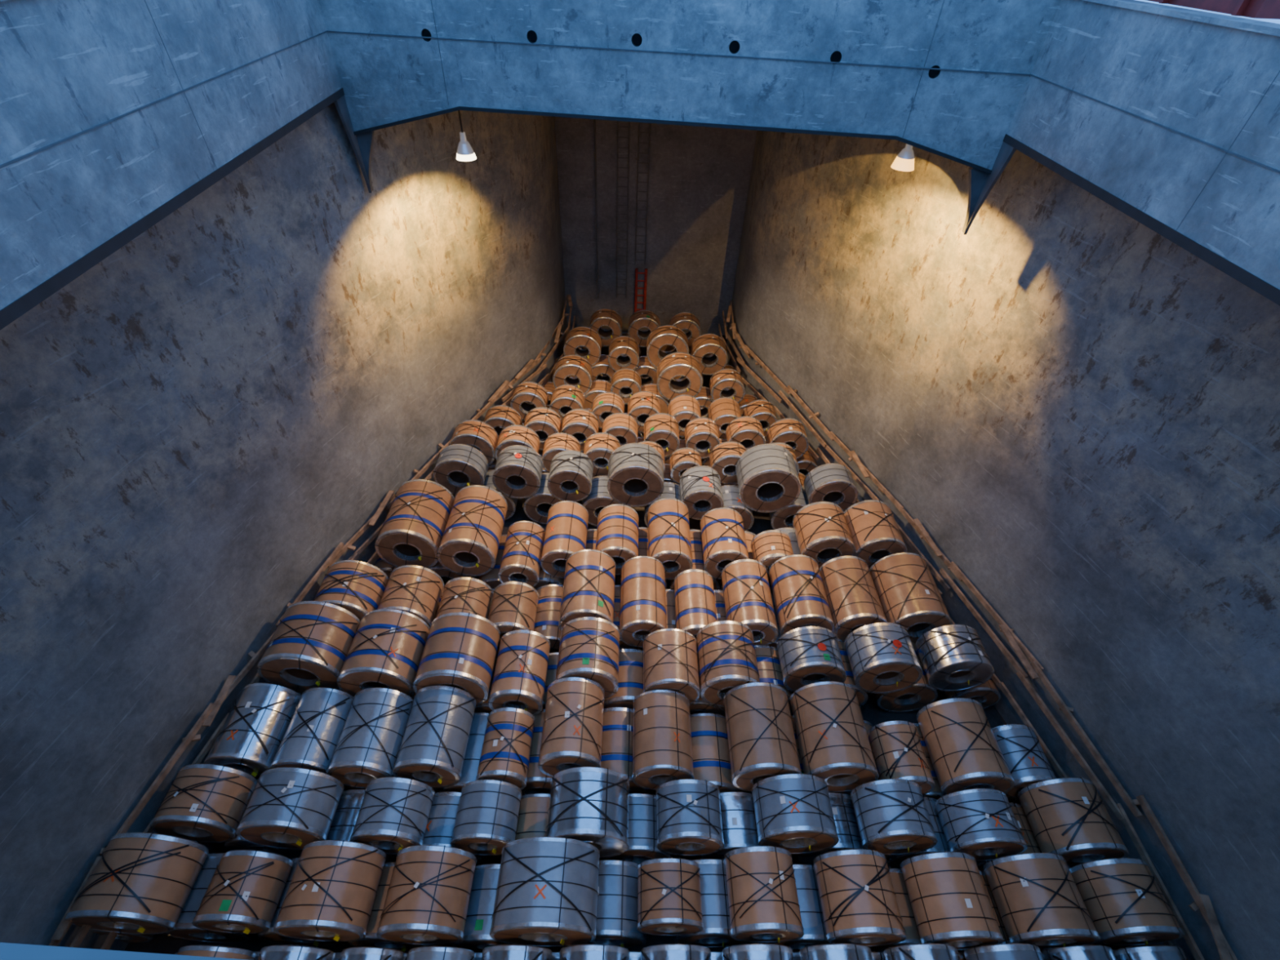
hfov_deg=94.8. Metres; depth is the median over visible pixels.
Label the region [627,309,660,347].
coil
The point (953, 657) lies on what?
coil
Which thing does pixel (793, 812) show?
coil
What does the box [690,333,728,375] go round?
coil
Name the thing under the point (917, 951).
coil
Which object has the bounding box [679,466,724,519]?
coil
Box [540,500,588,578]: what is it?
coil
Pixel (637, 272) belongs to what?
ladder
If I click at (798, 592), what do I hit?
coil
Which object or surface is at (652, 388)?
coil
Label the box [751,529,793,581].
coil
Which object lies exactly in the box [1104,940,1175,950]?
coil
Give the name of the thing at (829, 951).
coil
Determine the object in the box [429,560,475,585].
coil
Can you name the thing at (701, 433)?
coil
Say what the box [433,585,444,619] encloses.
coil
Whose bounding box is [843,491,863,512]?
coil
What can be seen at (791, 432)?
coil
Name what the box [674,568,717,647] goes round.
coil
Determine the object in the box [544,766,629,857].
coil
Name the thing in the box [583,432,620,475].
coil
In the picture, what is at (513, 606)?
coil
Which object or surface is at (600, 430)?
coil
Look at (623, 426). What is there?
coil
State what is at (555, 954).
coil
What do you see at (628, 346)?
coil
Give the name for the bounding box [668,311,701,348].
coil
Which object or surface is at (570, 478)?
coil
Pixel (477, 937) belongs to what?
coil
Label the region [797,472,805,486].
coil
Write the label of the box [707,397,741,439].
coil
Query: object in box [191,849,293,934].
coil
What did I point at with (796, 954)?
coil
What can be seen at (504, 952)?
coil
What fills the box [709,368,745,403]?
coil
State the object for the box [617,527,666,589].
coil
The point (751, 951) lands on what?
coil
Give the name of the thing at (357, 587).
coil
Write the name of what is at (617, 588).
coil
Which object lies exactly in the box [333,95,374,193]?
bracket
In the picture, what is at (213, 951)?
coil
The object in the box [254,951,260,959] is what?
coil
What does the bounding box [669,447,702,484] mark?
coil
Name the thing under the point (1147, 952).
coil
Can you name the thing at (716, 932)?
coil
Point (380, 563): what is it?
coil
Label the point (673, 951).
coil
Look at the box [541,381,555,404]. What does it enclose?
coil
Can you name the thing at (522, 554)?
coil
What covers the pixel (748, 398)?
coil
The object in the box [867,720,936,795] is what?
coil
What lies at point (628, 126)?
ladder
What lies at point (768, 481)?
coil
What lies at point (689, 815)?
coil
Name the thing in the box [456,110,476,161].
pendant lamp
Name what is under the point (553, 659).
coil
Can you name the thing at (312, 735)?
coil
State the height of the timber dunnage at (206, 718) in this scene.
1.147 m
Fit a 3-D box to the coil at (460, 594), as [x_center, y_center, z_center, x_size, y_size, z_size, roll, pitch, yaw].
[-3.738,2.795,12.485,1.057,1.074,1.080,1,44,-1]
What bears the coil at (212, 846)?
on the floor
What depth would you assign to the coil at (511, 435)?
15.80 m
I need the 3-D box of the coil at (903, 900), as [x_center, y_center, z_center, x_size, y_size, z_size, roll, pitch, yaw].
[3.985,7.091,9.616,1.216,1.216,1.040,1,44,-1]
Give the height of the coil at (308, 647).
1.509 m
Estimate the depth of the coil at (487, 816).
9.44 m
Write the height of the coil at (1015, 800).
1.016 m
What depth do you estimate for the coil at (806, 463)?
17.20 m
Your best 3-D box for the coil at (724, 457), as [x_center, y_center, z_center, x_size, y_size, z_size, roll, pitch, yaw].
[2.444,-0.467,16.092,1.068,1.070,0.624,1,44,-1]
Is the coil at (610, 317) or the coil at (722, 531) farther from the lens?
the coil at (610, 317)
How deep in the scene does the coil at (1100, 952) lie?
8.37 m
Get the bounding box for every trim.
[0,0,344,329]
[0,942,246,959]
[327,0,1030,173]
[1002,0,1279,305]
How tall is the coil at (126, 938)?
1.016 m
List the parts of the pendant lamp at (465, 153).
lamp shade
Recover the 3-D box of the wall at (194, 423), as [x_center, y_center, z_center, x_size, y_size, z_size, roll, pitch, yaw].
[-5.908,-1.501,11.540,1.692,10.450,25.240,12,44,9]
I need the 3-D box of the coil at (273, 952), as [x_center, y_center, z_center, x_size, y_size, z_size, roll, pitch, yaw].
[-4.877,7.051,8.086,1.000,1.015,0.932,1,44,-1]
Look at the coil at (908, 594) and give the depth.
12.47 m
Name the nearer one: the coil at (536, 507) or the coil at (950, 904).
the coil at (950, 904)
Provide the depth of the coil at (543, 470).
16.27 m
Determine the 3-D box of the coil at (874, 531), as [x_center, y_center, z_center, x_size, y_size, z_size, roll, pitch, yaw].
[5.608,1.359,14.164,1.214,1.226,1.329,1,44,-1]
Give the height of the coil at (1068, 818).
1.207 m
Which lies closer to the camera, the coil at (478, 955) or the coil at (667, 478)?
the coil at (478, 955)
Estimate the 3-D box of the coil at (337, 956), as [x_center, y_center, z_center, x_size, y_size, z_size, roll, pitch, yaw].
[-4.386,7.694,8.754,1.008,1.009,0.950,1,44,-1]
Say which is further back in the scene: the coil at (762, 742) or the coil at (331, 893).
the coil at (762, 742)
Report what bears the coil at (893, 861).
on the floor
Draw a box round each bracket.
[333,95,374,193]
[961,142,1016,235]
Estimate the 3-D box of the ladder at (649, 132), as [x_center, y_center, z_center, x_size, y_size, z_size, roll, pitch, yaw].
[0.074,-9.796,20.418,0.402,4.697,0.137,1,44,-1]
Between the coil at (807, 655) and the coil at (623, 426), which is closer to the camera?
the coil at (807, 655)
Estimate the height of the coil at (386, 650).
1.395 m
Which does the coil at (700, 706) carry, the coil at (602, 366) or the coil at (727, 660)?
the coil at (727, 660)
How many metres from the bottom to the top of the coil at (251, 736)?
1.113 m
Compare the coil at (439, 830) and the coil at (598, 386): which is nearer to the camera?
the coil at (439, 830)
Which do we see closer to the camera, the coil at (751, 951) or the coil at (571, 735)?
the coil at (751, 951)
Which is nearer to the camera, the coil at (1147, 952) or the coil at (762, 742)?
the coil at (1147, 952)
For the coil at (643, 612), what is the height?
1.004 m
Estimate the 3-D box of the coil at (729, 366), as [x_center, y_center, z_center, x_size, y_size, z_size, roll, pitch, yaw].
[3.006,-3.451,20.737,1.016,1.017,0.715,1,44,-1]
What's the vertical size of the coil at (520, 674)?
1.037 m
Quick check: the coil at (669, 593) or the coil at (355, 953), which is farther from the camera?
the coil at (669, 593)
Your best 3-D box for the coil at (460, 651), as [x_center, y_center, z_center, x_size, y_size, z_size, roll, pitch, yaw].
[-3.504,3.502,11.367,1.380,1.380,1.343,1,44,-1]
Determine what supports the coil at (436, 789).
on the floor
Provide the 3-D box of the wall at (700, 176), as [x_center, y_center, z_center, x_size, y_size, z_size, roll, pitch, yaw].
[0.460,-9.907,20.618,7.337,10.450,0.300,1,44,-1]
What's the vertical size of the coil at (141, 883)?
1.344 m
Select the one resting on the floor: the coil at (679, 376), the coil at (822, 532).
the coil at (679, 376)
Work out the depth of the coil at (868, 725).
11.30 m
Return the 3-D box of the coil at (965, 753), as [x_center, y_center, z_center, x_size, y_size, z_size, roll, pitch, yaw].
[5.859,4.874,10.685,1.181,1.193,1.382,1,44,-1]
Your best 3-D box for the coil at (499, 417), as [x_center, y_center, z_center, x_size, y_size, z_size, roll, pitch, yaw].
[-3.982,-1.561,17.022,1.078,1.085,0.624,1,44,-1]
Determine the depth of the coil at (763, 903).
8.71 m
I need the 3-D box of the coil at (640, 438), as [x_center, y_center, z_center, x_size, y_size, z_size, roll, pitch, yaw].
[-0.011,-0.609,17.518,1.169,1.169,0.743,1,44,-1]
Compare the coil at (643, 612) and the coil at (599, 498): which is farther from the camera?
the coil at (599, 498)
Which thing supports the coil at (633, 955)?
on the floor
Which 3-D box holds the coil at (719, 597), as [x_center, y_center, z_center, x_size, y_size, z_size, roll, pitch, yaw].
[1.761,3.430,13.393,1.146,1.147,1.468,1,44,-1]
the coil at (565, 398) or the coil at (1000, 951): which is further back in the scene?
the coil at (565, 398)
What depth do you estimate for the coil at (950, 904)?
8.66 m
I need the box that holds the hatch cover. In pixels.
[1146,0,1279,19]
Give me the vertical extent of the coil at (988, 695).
1.016 m
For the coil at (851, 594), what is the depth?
12.51 m
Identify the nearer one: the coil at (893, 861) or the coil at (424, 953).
the coil at (424, 953)
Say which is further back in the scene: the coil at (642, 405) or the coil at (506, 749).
the coil at (642, 405)
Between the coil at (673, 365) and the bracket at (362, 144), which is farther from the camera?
the coil at (673, 365)
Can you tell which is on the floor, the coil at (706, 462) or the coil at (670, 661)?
the coil at (706, 462)
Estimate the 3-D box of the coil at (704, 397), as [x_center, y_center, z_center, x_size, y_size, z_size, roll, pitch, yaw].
[1.986,-2.418,19.467,1.216,1.216,0.660,1,44,-1]
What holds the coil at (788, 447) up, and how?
on the coil
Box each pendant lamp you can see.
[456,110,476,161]
[890,143,914,171]
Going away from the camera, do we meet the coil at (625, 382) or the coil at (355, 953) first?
the coil at (355, 953)
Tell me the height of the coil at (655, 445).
0.987 m
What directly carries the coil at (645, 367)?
on the floor
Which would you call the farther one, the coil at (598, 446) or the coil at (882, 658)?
the coil at (598, 446)
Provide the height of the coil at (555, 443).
1.035 m
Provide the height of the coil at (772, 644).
1.132 m
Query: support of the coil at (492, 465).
on the floor
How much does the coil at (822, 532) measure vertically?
1.259 m
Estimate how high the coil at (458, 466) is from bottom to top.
1.301 m
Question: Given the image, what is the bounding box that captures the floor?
[124,330,1006,954]
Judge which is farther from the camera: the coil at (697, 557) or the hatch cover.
the coil at (697, 557)
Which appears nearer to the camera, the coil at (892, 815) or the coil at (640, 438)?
the coil at (892, 815)
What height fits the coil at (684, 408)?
0.984 m
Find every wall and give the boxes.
[0,102,567,951]
[554,116,757,335]
[726,130,1279,959]
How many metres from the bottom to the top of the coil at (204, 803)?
1.208 m
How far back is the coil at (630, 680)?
11.81 m
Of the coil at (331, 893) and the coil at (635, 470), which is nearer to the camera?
the coil at (331, 893)
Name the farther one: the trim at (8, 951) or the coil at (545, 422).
the coil at (545, 422)
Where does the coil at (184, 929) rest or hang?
on the floor
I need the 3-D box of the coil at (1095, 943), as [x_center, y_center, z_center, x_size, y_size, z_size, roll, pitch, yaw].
[6.699,7.123,9.707,1.216,1.216,0.996,1,44,-1]
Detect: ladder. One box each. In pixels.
[616,120,630,297]
[634,122,650,264]
[634,268,647,312]
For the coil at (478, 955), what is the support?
on the floor
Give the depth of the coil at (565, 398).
17.50 m
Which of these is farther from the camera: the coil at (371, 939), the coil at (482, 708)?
the coil at (482, 708)
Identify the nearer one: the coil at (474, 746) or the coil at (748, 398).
the coil at (474, 746)
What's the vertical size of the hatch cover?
0.750 m
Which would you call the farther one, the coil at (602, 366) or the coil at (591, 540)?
the coil at (602, 366)
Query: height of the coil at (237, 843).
1.216 m
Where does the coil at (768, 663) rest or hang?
on the floor
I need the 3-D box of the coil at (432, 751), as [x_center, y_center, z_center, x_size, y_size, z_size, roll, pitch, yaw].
[-3.632,4.588,10.502,1.127,1.138,1.426,1,44,-1]
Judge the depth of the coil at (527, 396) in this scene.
17.55 m
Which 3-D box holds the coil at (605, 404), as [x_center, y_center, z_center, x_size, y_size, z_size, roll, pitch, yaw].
[-0.957,-2.069,17.700,0.979,0.979,0.647,1,44,-1]
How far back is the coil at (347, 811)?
9.90 m
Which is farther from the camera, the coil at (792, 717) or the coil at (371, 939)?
the coil at (792, 717)
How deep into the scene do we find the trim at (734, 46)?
9.43 m
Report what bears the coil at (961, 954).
on the floor
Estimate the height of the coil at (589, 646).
1.223 m
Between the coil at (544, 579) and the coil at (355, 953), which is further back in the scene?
the coil at (544, 579)
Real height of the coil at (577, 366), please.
1.258 m
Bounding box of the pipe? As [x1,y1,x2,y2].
[593,119,599,298]
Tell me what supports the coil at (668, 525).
on the coil at (642, 531)
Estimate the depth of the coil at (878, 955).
8.78 m
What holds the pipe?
attached to the wall at (700, 176)
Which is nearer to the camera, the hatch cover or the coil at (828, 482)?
the hatch cover
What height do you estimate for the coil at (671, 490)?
1.216 m
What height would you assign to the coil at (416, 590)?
1.164 m
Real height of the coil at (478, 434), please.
1.248 m
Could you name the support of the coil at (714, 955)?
on the floor
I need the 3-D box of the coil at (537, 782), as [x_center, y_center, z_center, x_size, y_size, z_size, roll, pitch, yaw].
[-1.825,5.281,11.252,1.204,1.204,1.323,1,44,-1]
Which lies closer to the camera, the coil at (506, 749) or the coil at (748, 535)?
the coil at (506, 749)
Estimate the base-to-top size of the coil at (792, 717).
1.216 m
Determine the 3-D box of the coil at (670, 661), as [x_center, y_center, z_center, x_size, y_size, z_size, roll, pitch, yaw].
[0.602,3.690,11.559,1.093,1.105,1.136,1,44,-1]
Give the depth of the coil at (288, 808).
9.20 m
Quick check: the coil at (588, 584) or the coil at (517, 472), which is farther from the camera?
the coil at (517, 472)
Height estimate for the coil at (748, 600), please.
1.057 m
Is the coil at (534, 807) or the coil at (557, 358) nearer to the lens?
the coil at (534, 807)
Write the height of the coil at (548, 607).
1.216 m
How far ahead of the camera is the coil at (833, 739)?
10.27 m
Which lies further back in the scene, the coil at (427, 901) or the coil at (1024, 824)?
the coil at (1024, 824)
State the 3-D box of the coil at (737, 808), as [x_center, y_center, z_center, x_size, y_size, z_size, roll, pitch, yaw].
[1.660,6.202,10.440,1.216,1.216,0.879,1,44,-1]
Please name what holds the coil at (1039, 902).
on the coil at (1095, 943)
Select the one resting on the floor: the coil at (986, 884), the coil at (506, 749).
the coil at (986, 884)
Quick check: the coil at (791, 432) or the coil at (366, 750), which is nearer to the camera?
the coil at (366, 750)
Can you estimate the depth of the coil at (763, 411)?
17.47 m
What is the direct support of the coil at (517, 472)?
on the coil at (536, 507)
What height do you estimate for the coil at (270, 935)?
1.216 m
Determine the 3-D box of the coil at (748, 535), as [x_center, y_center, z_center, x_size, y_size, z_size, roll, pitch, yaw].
[2.536,2.194,14.690,1.189,1.189,1.468,1,44,-1]
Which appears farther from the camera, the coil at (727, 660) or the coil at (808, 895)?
the coil at (727, 660)
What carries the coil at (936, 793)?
on the floor
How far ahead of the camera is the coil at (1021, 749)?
10.44 m
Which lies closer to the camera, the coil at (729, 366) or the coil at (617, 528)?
the coil at (617, 528)
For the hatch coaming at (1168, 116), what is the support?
attached to the wall at (1078, 409)
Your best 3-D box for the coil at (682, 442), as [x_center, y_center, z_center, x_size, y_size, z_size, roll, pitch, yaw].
[1.168,-0.552,17.508,1.175,1.175,0.743,1,44,-1]
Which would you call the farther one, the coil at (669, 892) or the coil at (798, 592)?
the coil at (798, 592)
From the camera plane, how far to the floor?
12.63 m
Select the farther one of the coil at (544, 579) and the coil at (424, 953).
the coil at (544, 579)
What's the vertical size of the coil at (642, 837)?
1.216 m
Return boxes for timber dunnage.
[48,294,575,950]
[718,301,1237,959]
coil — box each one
[64,832,209,934]
[88,928,155,942]
[148,764,257,843]
[156,832,218,853]
[165,853,253,943]
[177,945,256,959]
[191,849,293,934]
[203,682,301,780]
[223,833,302,858]
[235,767,344,849]
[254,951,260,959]
[256,857,341,946]
[257,600,360,694]
[257,945,336,959]
[269,687,354,773]
[273,840,386,942]
[313,560,388,620]
[326,687,413,789]
[326,789,391,862]
[333,951,341,959]
[336,608,430,697]
[339,946,406,959]
[342,785,361,791]
[347,862,429,951]
[349,777,435,854]
[374,479,454,568]
[374,555,396,577]
[376,844,477,945]
[377,564,444,627]
[392,685,476,787]
[406,945,475,959]
[413,612,500,706]
[422,791,482,865]
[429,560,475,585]
[432,444,488,495]
[432,787,440,792]
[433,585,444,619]
[435,577,493,618]
[436,484,507,576]
[440,712,489,792]
[448,419,498,465]
[450,779,522,856]
[452,863,511,952]
[474,655,497,712]
[474,951,482,959]
[475,706,534,790]
[478,534,506,589]
[480,944,552,959]
[483,469,517,519]
[484,404,522,435]
[487,581,538,648]
[488,457,496,470]
[488,629,551,715]
[489,836,599,946]
[492,444,543,498]
[494,425,540,461]
[497,520,545,586]
[510,381,548,421]
[515,793,550,839]
[521,709,551,795]
[523,407,562,450]
[523,472,562,524]
[533,566,564,589]
[533,584,563,653]
[537,676,604,777]
[539,454,547,473]
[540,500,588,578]
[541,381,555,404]
[542,432,581,472]
[542,652,559,709]
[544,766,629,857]
[547,449,593,502]
[549,384,585,422]
[551,356,576,382]
[551,951,559,959]
[552,354,592,394]
[555,617,620,699]
[558,549,615,631]
[559,943,629,959]
[560,408,599,452]
[563,326,601,365]
[581,475,621,526]
[583,379,611,408]
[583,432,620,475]
[584,859,646,948]
[585,408,602,432]
[586,528,596,549]
[589,307,622,346]
[591,354,615,382]
[591,391,624,429]
[595,503,639,575]
[600,706,648,794]
[601,413,638,446]
[601,793,672,863]
[603,648,643,709]
[607,442,664,506]
[608,332,640,356]
[608,335,639,371]
[610,368,641,404]
[613,585,640,649]
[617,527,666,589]
[619,555,666,648]
[625,413,644,437]
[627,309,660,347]
[627,391,660,432]
[629,951,641,959]
[631,689,693,791]
[634,355,657,385]
[637,436,644,443]
[637,857,703,935]
[638,440,665,472]
[640,943,711,959]
[641,383,669,413]
[641,589,675,650]
[642,628,700,704]
[643,413,679,457]
[644,482,689,526]
[646,324,688,368]
[647,497,693,579]
[655,778,724,856]
[656,351,702,400]
[660,344,674,351]
[663,463,676,484]
[664,438,685,464]
[667,394,701,437]
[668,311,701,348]
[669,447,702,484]
[669,528,719,590]
[673,858,746,947]
[674,373,703,386]
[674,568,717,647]
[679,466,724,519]
[684,417,719,458]
[689,657,725,716]
[689,712,741,792]
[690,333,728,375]
[694,386,712,417]
[696,620,759,706]
[700,507,750,579]
[701,438,727,466]
[701,791,758,859]
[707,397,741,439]
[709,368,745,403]
[709,441,746,484]
[710,364,737,388]
[711,951,722,959]
[714,590,726,621]
[719,530,756,590]
[720,559,778,645]
[721,484,754,531]
[721,943,793,959]
[723,682,801,792]
[724,845,804,943]
[725,416,765,449]
[735,443,800,512]
[738,393,759,416]
[742,400,777,437]
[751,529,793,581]
[751,773,839,854]
[754,644,791,713]
[763,864,829,951]
[765,417,808,458]
[768,484,808,529]
[768,527,800,588]
[768,554,835,636]
[768,588,780,648]
[770,442,799,474]
[776,626,846,692]
[790,681,879,792]
[791,715,804,773]
[792,501,856,568]
[792,951,800,959]
[796,449,817,475]
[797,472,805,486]
[797,792,862,865]
[799,943,872,959]
[803,463,857,511]
[813,848,906,946]
[819,555,887,640]
[837,640,868,707]
[840,720,879,795]
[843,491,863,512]
[844,499,907,568]
[844,622,923,693]
[850,778,937,855]
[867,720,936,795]
[869,552,952,643]
[869,867,920,951]
[871,951,884,959]
[875,642,937,712]
[883,943,960,959]
[885,795,950,869]
[900,851,1004,950]
[911,722,943,799]
[915,624,994,691]
[915,697,1014,795]
[934,788,1027,861]
[944,678,1000,709]
[957,869,1009,952]
[958,951,965,959]
[963,943,1043,959]
[976,801,1041,870]
[982,853,1100,949]
[991,724,1024,804]
[991,724,1056,798]
[1017,777,1128,867]
[1040,942,1103,951]
[1040,944,1117,959]
[1069,857,1184,946]
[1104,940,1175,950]
[1112,945,1188,959]
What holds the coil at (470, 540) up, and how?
on the coil at (446, 575)
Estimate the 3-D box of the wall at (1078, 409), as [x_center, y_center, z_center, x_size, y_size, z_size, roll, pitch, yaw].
[6.581,-1.182,11.777,1.681,10.450,25.170,-8,45,-11]
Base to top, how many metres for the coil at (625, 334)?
1.216 m
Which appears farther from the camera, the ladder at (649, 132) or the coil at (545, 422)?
the ladder at (649, 132)
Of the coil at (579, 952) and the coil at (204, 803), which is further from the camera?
the coil at (204, 803)
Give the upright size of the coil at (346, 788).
1.056 m
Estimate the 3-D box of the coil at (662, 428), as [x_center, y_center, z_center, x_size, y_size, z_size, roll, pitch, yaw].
[0.614,-1.263,16.875,1.027,1.039,0.884,1,44,-1]
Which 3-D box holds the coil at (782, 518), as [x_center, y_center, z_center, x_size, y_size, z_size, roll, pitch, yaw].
[4.146,0.814,16.186,1.216,1.216,0.845,1,44,-1]
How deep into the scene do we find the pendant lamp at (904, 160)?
9.78 m
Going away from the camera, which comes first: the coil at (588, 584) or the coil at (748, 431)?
the coil at (588, 584)
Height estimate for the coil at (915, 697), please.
1.216 m
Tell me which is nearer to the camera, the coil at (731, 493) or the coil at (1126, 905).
the coil at (1126, 905)
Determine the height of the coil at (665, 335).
1.443 m
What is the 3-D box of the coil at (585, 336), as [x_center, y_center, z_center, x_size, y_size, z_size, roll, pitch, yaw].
[-1.941,-4.492,19.974,1.267,1.279,0.668,1,44,-1]
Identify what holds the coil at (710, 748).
on the floor
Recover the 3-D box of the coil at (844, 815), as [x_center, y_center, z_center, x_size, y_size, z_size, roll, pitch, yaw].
[3.348,6.252,10.465,1.216,1.216,0.923,1,44,-1]
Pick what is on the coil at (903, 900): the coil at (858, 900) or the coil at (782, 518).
the coil at (858, 900)
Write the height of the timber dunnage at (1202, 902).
1.172 m
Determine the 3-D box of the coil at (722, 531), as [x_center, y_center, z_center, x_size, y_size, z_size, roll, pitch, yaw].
[2.003,1.515,13.976,1.059,1.068,1.432,1,44,-1]
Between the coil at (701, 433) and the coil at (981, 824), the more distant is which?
the coil at (701, 433)
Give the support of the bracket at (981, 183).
attached to the wall at (1078, 409)
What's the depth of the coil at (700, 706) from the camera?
11.66 m
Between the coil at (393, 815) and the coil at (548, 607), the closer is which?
the coil at (393, 815)
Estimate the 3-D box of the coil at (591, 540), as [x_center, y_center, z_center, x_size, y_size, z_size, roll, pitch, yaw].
[-1.187,2.102,14.685,1.094,1.094,1.424,1,44,-1]
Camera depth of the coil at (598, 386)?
19.13 m
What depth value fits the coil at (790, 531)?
14.68 m
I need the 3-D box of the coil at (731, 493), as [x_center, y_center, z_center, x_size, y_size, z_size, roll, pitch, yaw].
[2.444,0.853,16.067,1.216,1.216,0.845,1,44,-1]
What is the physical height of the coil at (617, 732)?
1.216 m
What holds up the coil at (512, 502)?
on the floor
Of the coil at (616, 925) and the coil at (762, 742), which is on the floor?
the coil at (616, 925)
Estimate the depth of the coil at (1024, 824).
10.08 m
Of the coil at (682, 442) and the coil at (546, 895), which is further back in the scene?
the coil at (682, 442)
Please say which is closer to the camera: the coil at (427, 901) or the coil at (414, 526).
the coil at (427, 901)
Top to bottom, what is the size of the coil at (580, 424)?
1.084 m
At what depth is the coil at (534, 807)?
9.99 m
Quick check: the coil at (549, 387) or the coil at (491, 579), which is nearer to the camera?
the coil at (491, 579)
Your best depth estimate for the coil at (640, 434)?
17.94 m
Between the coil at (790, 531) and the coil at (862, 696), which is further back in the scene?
the coil at (790, 531)
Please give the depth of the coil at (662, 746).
10.38 m

